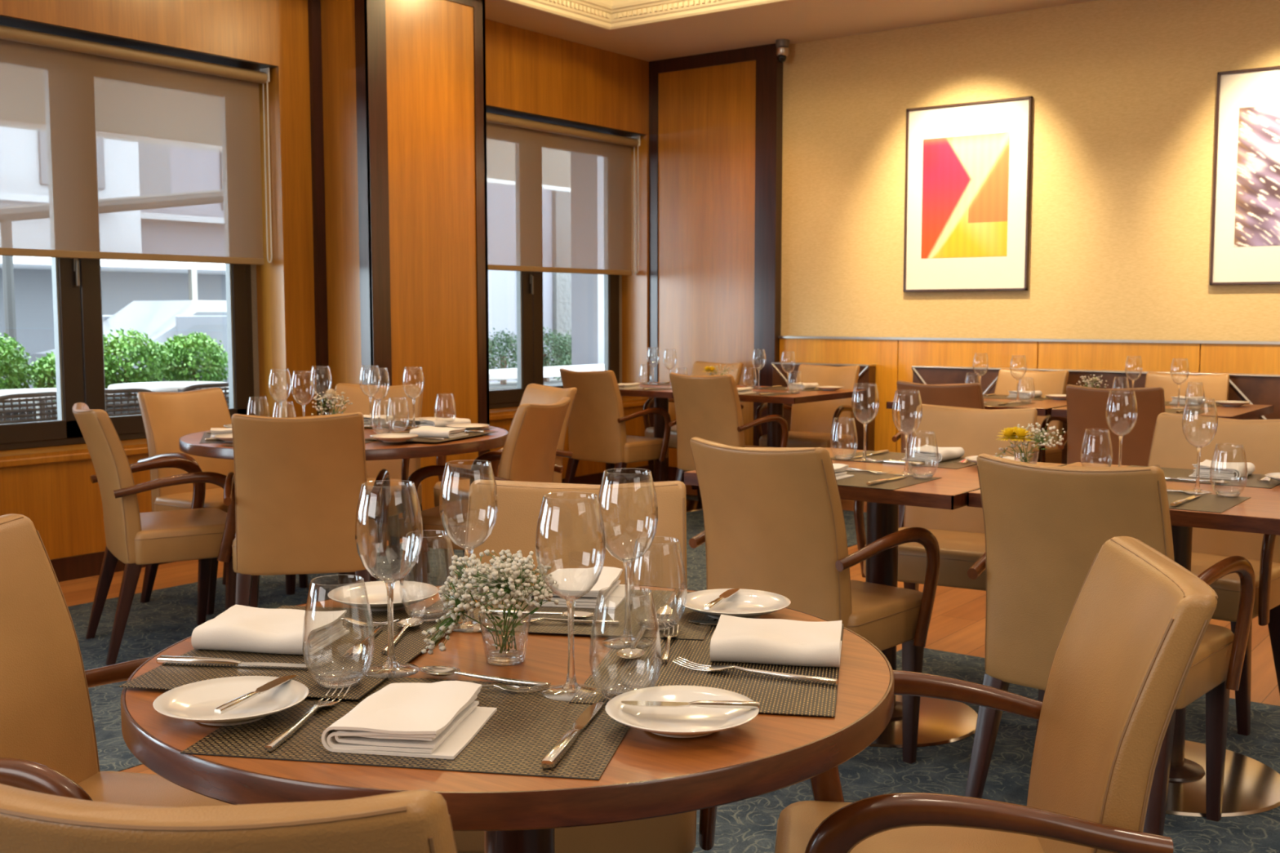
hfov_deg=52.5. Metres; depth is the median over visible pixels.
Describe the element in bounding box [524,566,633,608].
napkin
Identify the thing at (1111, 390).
bowl
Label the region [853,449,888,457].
knife
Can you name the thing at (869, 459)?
fork
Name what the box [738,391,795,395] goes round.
placemat
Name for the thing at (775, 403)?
square table
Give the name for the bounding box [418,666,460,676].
bowl
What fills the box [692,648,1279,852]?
carpet
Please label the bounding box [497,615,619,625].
fork
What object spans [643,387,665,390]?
knife
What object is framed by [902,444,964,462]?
napkin
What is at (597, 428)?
armchair
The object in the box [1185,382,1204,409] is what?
water tumbler
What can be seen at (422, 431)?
napkin
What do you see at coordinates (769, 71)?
trim
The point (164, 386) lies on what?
table
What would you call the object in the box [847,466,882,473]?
spoon
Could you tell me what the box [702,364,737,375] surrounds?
flower bouquet
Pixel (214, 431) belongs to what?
napkin
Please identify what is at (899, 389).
bowl
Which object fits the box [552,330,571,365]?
bush
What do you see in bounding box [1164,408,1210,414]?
placemat
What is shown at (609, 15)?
trim
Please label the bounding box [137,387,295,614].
armchair
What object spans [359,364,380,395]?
bowl
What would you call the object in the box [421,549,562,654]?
flower bouquet
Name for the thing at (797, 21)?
ceiling
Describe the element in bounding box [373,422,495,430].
placemat
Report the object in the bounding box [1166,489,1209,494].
fork
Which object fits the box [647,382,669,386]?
placemat
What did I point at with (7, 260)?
post
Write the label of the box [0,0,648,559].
wall
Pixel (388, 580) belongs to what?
bowl
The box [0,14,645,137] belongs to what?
trim
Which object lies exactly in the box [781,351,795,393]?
wine glass
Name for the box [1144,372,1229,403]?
armchair
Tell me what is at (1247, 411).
square table
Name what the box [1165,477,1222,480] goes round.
fork
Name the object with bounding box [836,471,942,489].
placemat
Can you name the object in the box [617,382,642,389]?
napkin
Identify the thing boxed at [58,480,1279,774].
floor
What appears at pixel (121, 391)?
wicker chair
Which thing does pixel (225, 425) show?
bread plate
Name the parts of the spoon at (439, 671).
handle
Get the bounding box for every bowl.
[268,368,291,402]
[310,365,331,397]
[355,480,422,582]
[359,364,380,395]
[367,367,389,399]
[396,617,423,627]
[402,366,424,399]
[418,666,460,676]
[439,459,497,549]
[535,491,605,599]
[560,610,596,618]
[596,468,657,562]
[616,647,644,659]
[851,382,879,422]
[892,389,922,435]
[909,462,924,465]
[1009,355,1026,379]
[1105,390,1137,435]
[1169,358,1189,384]
[1182,397,1217,448]
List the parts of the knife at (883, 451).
blade, handle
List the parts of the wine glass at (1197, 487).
stem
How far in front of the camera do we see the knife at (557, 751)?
1.35 m
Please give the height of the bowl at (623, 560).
0.124 m
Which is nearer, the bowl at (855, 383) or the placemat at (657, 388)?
the bowl at (855, 383)
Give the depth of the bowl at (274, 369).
4.83 m
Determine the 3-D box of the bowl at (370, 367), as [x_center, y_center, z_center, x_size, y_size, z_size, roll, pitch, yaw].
[-0.995,-0.161,4.936,0.083,0.124,0.083,4,6,37]
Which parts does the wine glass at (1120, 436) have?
stem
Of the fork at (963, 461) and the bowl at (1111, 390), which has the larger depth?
the fork at (963, 461)
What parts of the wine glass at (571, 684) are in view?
stem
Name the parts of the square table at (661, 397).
plate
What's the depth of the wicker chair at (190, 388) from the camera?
7.92 m
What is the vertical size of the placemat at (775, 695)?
0.001 m
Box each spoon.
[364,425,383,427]
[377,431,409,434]
[381,617,423,653]
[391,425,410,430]
[418,666,548,688]
[484,608,596,618]
[616,626,646,659]
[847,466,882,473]
[875,459,924,465]
[1164,476,1230,484]
[1166,488,1198,493]
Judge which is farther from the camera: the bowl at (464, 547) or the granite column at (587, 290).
the granite column at (587, 290)
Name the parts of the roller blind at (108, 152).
rail, pull chain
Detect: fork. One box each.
[264,684,351,751]
[337,626,383,657]
[340,617,399,626]
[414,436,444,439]
[480,683,551,693]
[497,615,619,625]
[651,588,679,618]
[662,624,678,662]
[672,657,837,684]
[845,469,891,473]
[866,457,923,463]
[952,459,968,463]
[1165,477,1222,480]
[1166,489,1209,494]
[1257,476,1271,481]
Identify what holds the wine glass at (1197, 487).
on the square table at (1251, 787)
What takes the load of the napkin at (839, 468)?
on the placemat at (860, 479)
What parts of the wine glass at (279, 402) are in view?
stem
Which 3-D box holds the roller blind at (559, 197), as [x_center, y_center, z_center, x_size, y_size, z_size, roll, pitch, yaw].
[-0.609,-1.512,8.509,0.078,0.990,1.952,4,6,37]
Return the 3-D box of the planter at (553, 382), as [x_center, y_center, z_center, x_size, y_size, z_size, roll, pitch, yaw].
[-1.005,-0.138,12.627,0.610,0.590,2.260,4,6,37]
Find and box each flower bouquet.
[311,388,352,415]
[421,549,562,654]
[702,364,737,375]
[995,422,1065,462]
[1076,374,1108,388]
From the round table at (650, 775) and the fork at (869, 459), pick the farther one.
the fork at (869, 459)
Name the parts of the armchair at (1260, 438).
backrest, seat, leg, armrest, leg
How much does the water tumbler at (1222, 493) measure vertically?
0.128 m
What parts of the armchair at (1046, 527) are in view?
armrest, leg, leg, backrest, leg, seat, leg, armrest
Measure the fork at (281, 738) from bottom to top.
0.010 m
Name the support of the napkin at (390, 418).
on the placemat at (391, 422)
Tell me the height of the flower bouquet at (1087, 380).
0.129 m
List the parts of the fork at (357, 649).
handle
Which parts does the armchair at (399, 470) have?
leg, backrest, seat, leg, armrest, leg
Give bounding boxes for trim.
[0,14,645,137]
[0,397,644,456]
[0,398,648,467]
[250,264,622,416]
[307,0,329,415]
[354,0,489,522]
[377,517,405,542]
[503,0,790,30]
[648,43,782,480]
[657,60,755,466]
[778,336,1279,344]
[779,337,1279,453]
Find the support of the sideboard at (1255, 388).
on the floor
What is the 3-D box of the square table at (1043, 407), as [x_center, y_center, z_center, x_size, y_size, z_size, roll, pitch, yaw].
[1.863,0.236,6.794,0.830,0.750,0.890,4,6,37]
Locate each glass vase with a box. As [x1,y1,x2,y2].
[478,607,531,666]
[1013,450,1039,464]
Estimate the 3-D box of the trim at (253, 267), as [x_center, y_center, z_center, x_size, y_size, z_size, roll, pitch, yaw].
[-3.688,-0.736,4.713,0.060,1.880,11.831,4,6,37]
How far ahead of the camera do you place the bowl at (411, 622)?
1.85 m
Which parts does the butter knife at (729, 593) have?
handle, blade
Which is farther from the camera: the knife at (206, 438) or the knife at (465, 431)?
the knife at (465, 431)
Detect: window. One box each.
[0,257,254,450]
[488,271,619,408]
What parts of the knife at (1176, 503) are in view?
handle, blade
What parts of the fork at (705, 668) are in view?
handle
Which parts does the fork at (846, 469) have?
handle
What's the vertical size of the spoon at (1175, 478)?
0.008 m
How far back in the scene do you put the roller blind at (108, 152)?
6.12 m
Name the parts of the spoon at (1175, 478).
handle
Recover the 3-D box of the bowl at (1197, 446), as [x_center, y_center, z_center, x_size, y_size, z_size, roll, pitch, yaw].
[1.403,-0.008,3.249,0.083,0.124,0.083,4,6,37]
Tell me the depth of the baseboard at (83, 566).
5.97 m
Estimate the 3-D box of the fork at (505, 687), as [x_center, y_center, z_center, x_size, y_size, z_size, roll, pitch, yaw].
[-0.195,0.311,1.549,0.176,0.008,0.021,0,5,5]
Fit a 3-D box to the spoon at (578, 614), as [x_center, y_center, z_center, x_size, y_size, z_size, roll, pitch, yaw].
[-0.149,0.276,1.916,0.177,0.008,0.037,1,5,16]
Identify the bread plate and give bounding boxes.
[152,675,308,725]
[211,433,232,442]
[223,424,231,427]
[327,580,439,611]
[369,433,418,442]
[407,417,445,424]
[445,423,488,430]
[605,685,759,737]
[678,588,790,619]
[815,386,844,391]
[964,455,1022,463]
[1044,394,1066,399]
[1213,400,1250,406]
[1265,472,1279,481]
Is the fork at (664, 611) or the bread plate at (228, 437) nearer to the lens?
the fork at (664, 611)
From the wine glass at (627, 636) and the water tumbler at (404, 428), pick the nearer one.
the wine glass at (627, 636)
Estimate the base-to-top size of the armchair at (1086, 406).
0.880 m
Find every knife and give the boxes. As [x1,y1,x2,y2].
[156,655,320,668]
[204,437,222,440]
[213,675,296,714]
[462,430,484,433]
[541,702,604,768]
[621,700,759,708]
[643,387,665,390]
[688,620,718,625]
[703,588,739,610]
[759,392,779,395]
[766,385,782,387]
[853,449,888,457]
[866,475,907,485]
[997,402,1014,405]
[1170,495,1200,506]
[1176,409,1190,413]
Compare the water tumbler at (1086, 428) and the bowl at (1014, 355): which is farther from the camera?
the bowl at (1014, 355)
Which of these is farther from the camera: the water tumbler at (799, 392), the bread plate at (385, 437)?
the water tumbler at (799, 392)
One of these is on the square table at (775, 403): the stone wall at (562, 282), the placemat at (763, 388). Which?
the placemat at (763, 388)
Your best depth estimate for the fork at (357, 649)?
1.71 m
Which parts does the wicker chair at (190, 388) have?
rail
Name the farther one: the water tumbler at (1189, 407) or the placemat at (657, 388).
the placemat at (657, 388)
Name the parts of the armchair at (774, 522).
armrest, backrest, seat, armrest, leg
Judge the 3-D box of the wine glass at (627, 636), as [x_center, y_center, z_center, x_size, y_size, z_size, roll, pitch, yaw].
[-0.017,0.177,1.755,0.083,0.236,0.083,1,5,10]
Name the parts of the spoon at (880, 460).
handle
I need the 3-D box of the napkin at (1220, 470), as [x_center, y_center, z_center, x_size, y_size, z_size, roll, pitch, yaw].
[1.614,0.118,3.597,0.138,0.036,0.164,4,6,37]
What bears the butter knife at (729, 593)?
on the bread plate at (744, 603)
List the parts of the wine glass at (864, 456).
stem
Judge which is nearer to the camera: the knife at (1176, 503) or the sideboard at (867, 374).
the knife at (1176, 503)
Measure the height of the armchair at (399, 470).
0.880 m
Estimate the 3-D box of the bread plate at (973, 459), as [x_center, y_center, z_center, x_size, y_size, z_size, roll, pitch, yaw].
[1.048,0.105,3.843,0.167,0.021,0.167,4,6,37]
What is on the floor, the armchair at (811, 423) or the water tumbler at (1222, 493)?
the armchair at (811, 423)
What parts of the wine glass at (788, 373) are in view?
stem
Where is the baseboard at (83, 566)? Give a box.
[50,465,649,582]
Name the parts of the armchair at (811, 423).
armrest, seat, backrest, armrest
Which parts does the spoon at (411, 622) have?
handle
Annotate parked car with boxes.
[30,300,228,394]
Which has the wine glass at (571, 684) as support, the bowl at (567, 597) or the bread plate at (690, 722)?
the bowl at (567, 597)
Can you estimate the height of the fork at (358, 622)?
0.010 m
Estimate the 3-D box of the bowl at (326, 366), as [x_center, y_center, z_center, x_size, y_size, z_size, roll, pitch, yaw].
[-1.258,-0.177,5.113,0.083,0.124,0.083,4,6,37]
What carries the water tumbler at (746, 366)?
on the placemat at (763, 388)
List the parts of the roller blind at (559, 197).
rail, pull chain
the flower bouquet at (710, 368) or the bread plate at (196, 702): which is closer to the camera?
the bread plate at (196, 702)
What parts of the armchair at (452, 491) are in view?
armrest, leg, seat, armrest, backrest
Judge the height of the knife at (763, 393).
0.010 m
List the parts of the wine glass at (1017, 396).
stem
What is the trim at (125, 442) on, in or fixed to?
attached to the wall at (527, 71)
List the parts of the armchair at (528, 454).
leg, seat, armrest, armrest, backrest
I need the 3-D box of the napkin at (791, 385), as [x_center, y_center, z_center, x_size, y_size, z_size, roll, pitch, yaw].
[0.975,-0.246,7.797,0.138,0.036,0.164,4,6,37]
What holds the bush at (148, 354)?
in the planter at (228, 395)
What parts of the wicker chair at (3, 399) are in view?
rail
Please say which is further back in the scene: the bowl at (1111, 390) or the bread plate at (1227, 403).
the bread plate at (1227, 403)
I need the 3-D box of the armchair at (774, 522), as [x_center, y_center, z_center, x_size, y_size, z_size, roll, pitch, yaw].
[0.438,0.463,3.452,0.564,0.880,0.541,4,7,42]
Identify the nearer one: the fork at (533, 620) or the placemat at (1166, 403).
the fork at (533, 620)
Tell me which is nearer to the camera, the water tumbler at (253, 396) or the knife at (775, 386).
the water tumbler at (253, 396)
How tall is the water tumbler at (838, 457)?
0.128 m
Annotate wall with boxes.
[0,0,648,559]
[488,270,553,382]
[552,272,571,378]
[780,0,1279,360]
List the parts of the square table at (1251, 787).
plate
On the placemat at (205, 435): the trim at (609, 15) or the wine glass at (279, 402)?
the wine glass at (279, 402)
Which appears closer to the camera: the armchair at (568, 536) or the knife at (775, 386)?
the armchair at (568, 536)
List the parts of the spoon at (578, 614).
handle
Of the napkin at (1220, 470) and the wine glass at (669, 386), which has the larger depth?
the wine glass at (669, 386)
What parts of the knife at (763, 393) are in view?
handle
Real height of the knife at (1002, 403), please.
0.010 m
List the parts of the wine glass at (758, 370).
stem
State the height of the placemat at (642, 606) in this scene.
0.001 m
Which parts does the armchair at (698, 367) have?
leg, armrest, seat, leg, leg, backrest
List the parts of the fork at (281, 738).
handle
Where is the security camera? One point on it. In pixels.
(782, 45)
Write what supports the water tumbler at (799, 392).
on the placemat at (757, 393)
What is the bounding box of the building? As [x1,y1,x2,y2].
[0,255,226,388]
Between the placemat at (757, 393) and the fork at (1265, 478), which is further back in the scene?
the placemat at (757, 393)
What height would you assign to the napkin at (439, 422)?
0.032 m
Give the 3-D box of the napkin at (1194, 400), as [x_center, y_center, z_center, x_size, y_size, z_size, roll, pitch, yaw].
[2.740,-0.134,6.488,0.138,0.036,0.164,4,6,37]
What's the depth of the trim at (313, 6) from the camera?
6.87 m
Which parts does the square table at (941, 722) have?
plate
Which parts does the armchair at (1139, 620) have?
seat, armrest, armrest, backrest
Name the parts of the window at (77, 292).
sash, handle, sash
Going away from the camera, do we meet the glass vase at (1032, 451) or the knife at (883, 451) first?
the glass vase at (1032, 451)
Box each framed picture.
[902,96,1032,292]
[1209,65,1279,284]
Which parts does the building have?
post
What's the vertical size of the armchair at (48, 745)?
0.880 m
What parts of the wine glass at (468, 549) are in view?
stem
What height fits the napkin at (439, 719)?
0.032 m
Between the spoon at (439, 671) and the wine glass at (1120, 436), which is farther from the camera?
the wine glass at (1120, 436)
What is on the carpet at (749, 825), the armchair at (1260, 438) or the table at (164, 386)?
the armchair at (1260, 438)
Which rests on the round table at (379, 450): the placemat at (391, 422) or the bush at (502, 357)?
the placemat at (391, 422)
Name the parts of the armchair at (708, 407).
armrest, leg, backrest, seat, armrest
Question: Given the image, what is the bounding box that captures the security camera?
[775,39,789,62]
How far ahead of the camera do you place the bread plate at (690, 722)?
1.43 m
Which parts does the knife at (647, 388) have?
handle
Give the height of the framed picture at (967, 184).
1.138 m
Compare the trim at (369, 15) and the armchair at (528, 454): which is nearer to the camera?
the armchair at (528, 454)
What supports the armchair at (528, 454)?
on the carpet at (169, 617)
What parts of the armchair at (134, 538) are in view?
leg, backrest, leg, armrest, armrest, seat, leg, leg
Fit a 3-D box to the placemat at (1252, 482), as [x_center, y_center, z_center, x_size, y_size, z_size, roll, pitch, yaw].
[1.541,0.138,3.593,0.440,0.001,0.304,4,6,37]
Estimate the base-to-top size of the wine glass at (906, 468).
0.236 m
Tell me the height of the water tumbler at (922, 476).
0.128 m
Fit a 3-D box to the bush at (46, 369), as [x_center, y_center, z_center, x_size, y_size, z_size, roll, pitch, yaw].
[-4.334,-0.342,9.902,0.631,0.532,0.649,-2,5,-19]
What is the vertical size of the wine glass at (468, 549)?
0.236 m
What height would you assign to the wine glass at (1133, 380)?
0.236 m
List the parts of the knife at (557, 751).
handle, blade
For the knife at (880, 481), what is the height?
0.010 m
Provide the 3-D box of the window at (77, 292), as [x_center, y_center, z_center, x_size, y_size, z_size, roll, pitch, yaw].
[-2.637,-0.848,6.079,0.080,1.865,1.926,4,6,37]
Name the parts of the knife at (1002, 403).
handle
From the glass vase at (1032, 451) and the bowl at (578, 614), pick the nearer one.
the bowl at (578, 614)
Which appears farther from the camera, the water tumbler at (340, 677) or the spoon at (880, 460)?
the spoon at (880, 460)
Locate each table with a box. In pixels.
[0,387,113,421]
[107,381,228,391]
[120,582,893,852]
[178,426,507,586]
[488,364,604,381]
[619,382,750,512]
[682,447,1066,747]
[737,386,866,447]
[886,398,1066,416]
[967,462,1279,817]
[1050,400,1273,419]
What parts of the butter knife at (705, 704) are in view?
blade, handle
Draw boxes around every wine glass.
[268,368,291,417]
[291,370,315,417]
[310,365,331,415]
[355,480,422,679]
[359,364,380,425]
[367,367,389,430]
[402,366,424,428]
[439,459,497,632]
[535,491,605,701]
[596,468,657,649]
[647,347,660,384]
[662,348,676,388]
[751,350,765,388]
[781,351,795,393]
[851,382,879,461]
[892,389,922,475]
[973,352,988,397]
[1009,355,1026,402]
[1105,390,1137,466]
[1124,355,1142,387]
[1169,358,1189,408]
[1182,397,1217,493]
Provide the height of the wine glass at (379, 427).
0.236 m
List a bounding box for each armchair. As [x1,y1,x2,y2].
[0,513,231,807]
[0,783,457,852]
[71,402,235,665]
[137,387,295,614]
[223,412,390,607]
[298,382,430,587]
[404,396,570,583]
[433,383,577,577]
[453,479,717,852]
[559,368,671,484]
[643,360,743,502]
[668,372,788,481]
[688,436,940,763]
[755,364,862,449]
[774,536,1217,852]
[853,404,1037,591]
[892,380,984,528]
[964,453,1255,835]
[994,368,1068,463]
[1057,384,1164,466]
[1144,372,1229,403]
[1147,412,1279,735]
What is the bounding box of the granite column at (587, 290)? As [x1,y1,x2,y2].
[571,273,604,365]
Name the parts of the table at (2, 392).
leg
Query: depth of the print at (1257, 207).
6.94 m
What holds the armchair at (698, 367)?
on the floor
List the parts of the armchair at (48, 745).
armrest, backrest, armrest, seat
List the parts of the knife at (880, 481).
handle, blade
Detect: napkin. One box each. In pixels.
[191,604,349,655]
[209,427,232,437]
[321,680,497,759]
[363,414,394,424]
[409,426,468,438]
[416,417,471,427]
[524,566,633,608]
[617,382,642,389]
[710,614,841,667]
[737,386,755,394]
[786,382,818,389]
[832,463,853,479]
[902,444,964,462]
[1006,390,1042,398]
[1168,395,1206,404]
[1188,459,1254,479]
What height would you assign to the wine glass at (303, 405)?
0.236 m
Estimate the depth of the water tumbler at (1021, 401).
6.54 m
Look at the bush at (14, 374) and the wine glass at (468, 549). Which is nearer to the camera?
the wine glass at (468, 549)
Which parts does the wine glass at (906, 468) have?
stem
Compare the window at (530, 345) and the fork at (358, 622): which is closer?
the fork at (358, 622)
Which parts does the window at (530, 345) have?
sash, handle, sash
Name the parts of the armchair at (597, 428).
leg, backrest, leg, leg, armrest, seat, leg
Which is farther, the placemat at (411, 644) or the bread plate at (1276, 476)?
the bread plate at (1276, 476)
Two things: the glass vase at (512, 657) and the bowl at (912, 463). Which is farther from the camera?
the bowl at (912, 463)
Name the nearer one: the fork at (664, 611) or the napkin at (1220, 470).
the fork at (664, 611)
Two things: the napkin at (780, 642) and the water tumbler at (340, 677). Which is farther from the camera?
the napkin at (780, 642)
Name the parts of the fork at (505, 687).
handle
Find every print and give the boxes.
[920,132,1009,258]
[1234,104,1279,246]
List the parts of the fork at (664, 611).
handle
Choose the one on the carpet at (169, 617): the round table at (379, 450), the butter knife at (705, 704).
the round table at (379, 450)
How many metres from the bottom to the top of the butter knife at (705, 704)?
0.007 m
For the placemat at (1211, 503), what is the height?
0.001 m
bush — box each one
[0,332,35,389]
[28,351,116,401]
[102,327,175,397]
[156,331,228,382]
[488,327,517,384]
[514,326,571,382]
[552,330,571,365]
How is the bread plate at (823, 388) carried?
on the square table at (775, 403)
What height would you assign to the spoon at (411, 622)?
0.008 m
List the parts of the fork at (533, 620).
handle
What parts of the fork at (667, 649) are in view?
handle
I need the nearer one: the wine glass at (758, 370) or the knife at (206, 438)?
the knife at (206, 438)
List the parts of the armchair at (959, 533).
armrest, leg, seat, backrest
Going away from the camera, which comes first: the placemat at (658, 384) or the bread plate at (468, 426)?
the bread plate at (468, 426)
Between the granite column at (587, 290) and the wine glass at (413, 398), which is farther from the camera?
the granite column at (587, 290)
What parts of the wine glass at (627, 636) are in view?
stem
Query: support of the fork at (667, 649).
on the placemat at (775, 695)
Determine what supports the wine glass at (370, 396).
on the placemat at (391, 422)
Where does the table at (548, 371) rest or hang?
on the ground
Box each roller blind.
[0,25,272,265]
[486,111,639,275]
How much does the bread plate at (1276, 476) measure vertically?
0.021 m
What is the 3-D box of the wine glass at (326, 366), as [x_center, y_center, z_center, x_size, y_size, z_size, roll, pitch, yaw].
[-1.258,-0.121,5.118,0.083,0.236,0.083,4,6,37]
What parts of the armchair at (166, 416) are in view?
leg, armrest, backrest, seat, leg, leg, leg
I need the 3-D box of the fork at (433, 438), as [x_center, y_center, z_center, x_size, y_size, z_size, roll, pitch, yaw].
[-0.785,0.040,4.587,0.210,0.010,0.025,2,5,21]
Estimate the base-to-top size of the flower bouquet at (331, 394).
0.139 m
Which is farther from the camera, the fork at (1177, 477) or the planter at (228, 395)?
the planter at (228, 395)
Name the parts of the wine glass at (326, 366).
stem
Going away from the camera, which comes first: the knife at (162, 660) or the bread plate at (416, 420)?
the knife at (162, 660)
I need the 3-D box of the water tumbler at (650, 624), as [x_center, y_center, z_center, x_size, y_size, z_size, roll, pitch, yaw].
[0.025,0.224,1.843,0.085,0.128,0.085,1,5,10]
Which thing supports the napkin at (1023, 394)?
on the placemat at (997, 397)
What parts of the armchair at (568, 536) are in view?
seat, backrest, armrest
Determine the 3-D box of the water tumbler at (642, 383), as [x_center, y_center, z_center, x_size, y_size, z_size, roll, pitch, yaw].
[0.037,-0.336,8.303,0.085,0.128,0.085,4,6,37]
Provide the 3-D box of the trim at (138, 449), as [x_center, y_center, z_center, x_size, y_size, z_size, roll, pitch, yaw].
[-3.730,0.268,4.294,0.020,0.048,12.770,4,6,37]
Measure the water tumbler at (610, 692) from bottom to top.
0.128 m
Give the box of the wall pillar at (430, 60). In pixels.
[320,0,478,518]
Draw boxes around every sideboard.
[771,361,876,450]
[911,365,1279,464]
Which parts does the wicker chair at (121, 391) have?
rail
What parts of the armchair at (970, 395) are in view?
armrest, leg, backrest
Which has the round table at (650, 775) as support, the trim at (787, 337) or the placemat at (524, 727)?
the placemat at (524, 727)
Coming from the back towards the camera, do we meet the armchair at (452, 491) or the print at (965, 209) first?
the print at (965, 209)
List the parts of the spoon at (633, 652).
handle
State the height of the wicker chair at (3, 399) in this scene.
0.827 m
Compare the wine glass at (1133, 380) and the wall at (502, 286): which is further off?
the wall at (502, 286)
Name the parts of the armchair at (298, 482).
armrest, leg, leg, seat, leg, leg, armrest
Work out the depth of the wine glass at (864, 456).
3.96 m
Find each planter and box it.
[0,390,229,424]
[488,377,562,390]
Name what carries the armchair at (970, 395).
on the floor
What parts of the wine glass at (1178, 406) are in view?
stem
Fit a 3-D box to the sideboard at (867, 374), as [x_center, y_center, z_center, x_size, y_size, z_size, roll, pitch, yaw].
[1.200,0.021,8.551,0.728,0.875,0.108,4,6,37]
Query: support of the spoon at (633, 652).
on the placemat at (775, 695)
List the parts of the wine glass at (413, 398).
stem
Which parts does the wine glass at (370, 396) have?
stem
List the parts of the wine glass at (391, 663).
stem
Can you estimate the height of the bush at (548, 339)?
0.678 m
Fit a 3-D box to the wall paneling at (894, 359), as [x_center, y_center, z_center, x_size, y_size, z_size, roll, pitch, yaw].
[4.073,0.072,6.501,7.787,0.945,0.022,4,6,37]
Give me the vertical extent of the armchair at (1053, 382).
0.880 m
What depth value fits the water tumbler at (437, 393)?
5.09 m
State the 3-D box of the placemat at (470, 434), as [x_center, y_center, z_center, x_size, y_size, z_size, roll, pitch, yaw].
[-0.758,0.032,4.741,0.304,0.001,0.440,2,5,23]
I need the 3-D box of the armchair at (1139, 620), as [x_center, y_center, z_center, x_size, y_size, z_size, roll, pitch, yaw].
[0.450,0.611,1.748,0.541,0.880,0.564,1,5,8]
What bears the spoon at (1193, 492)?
on the placemat at (1211, 503)
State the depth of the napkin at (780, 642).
1.66 m
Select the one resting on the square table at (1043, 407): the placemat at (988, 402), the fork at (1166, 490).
the placemat at (988, 402)
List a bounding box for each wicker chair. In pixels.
[0,391,57,423]
[105,388,151,416]
[177,382,229,408]
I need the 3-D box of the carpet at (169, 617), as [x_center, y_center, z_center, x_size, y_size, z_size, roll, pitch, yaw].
[-1.444,0.776,4.932,1.935,0.002,8.050,4,6,37]
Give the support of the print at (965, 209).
attached to the framed picture at (967, 184)
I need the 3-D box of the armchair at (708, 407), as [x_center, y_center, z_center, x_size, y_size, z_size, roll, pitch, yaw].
[0.466,0.139,7.172,0.564,0.880,0.541,4,6,40]
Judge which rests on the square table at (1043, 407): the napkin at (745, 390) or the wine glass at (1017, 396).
the wine glass at (1017, 396)
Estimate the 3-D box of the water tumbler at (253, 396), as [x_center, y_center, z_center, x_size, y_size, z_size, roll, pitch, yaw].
[-1.451,-0.050,4.931,0.085,0.128,0.085,4,6,37]
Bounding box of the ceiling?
[484,0,1096,61]
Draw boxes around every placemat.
[119,605,466,700]
[179,677,630,780]
[199,431,226,443]
[222,440,377,446]
[364,421,412,427]
[364,431,496,442]
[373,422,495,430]
[424,582,714,640]
[568,618,843,717]
[619,386,671,391]
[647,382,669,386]
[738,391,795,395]
[752,386,822,391]
[830,450,977,469]
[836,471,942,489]
[982,394,1052,400]
[983,400,1033,406]
[1127,465,1279,488]
[1164,401,1221,407]
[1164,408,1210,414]
[1167,491,1250,513]
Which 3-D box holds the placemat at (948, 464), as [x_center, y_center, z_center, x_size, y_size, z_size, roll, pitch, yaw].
[0.836,0.101,4.017,0.440,0.001,0.304,4,6,37]
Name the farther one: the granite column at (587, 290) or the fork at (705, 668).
the granite column at (587, 290)
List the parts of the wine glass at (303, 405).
stem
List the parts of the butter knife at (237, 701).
handle, blade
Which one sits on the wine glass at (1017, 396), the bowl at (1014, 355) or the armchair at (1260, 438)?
the bowl at (1014, 355)
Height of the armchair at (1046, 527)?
0.880 m
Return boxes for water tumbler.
[246,395,270,417]
[272,401,296,417]
[302,574,374,688]
[371,399,395,434]
[386,396,408,431]
[399,529,457,622]
[434,393,456,420]
[588,586,662,701]
[630,536,687,631]
[639,366,652,384]
[742,366,756,387]
[787,370,803,393]
[830,417,857,459]
[906,430,938,479]
[1017,377,1035,402]
[1080,428,1112,466]
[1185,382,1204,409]
[1209,443,1247,497]
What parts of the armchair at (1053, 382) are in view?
seat, armrest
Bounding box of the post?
[1,255,17,365]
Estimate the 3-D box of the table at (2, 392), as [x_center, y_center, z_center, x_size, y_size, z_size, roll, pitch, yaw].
[-3.535,0.190,7.689,0.800,0.795,0.800,4,6,37]
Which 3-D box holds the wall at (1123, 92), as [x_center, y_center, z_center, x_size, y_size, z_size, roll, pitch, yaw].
[3.599,-1.040,6.865,9.300,3.279,0.150,4,6,37]
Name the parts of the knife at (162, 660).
handle, blade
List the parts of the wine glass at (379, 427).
stem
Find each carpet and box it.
[67,494,866,771]
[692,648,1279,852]
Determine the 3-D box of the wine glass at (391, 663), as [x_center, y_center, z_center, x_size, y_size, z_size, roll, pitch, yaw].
[-0.310,0.188,1.609,0.083,0.236,0.083,1,5,10]
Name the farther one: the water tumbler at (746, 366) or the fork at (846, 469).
the water tumbler at (746, 366)
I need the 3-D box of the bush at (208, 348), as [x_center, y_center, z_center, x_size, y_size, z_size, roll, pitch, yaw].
[-3.709,-0.471,10.771,0.674,0.639,0.605,-1,5,-6]
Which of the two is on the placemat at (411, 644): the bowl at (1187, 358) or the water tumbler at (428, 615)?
the water tumbler at (428, 615)

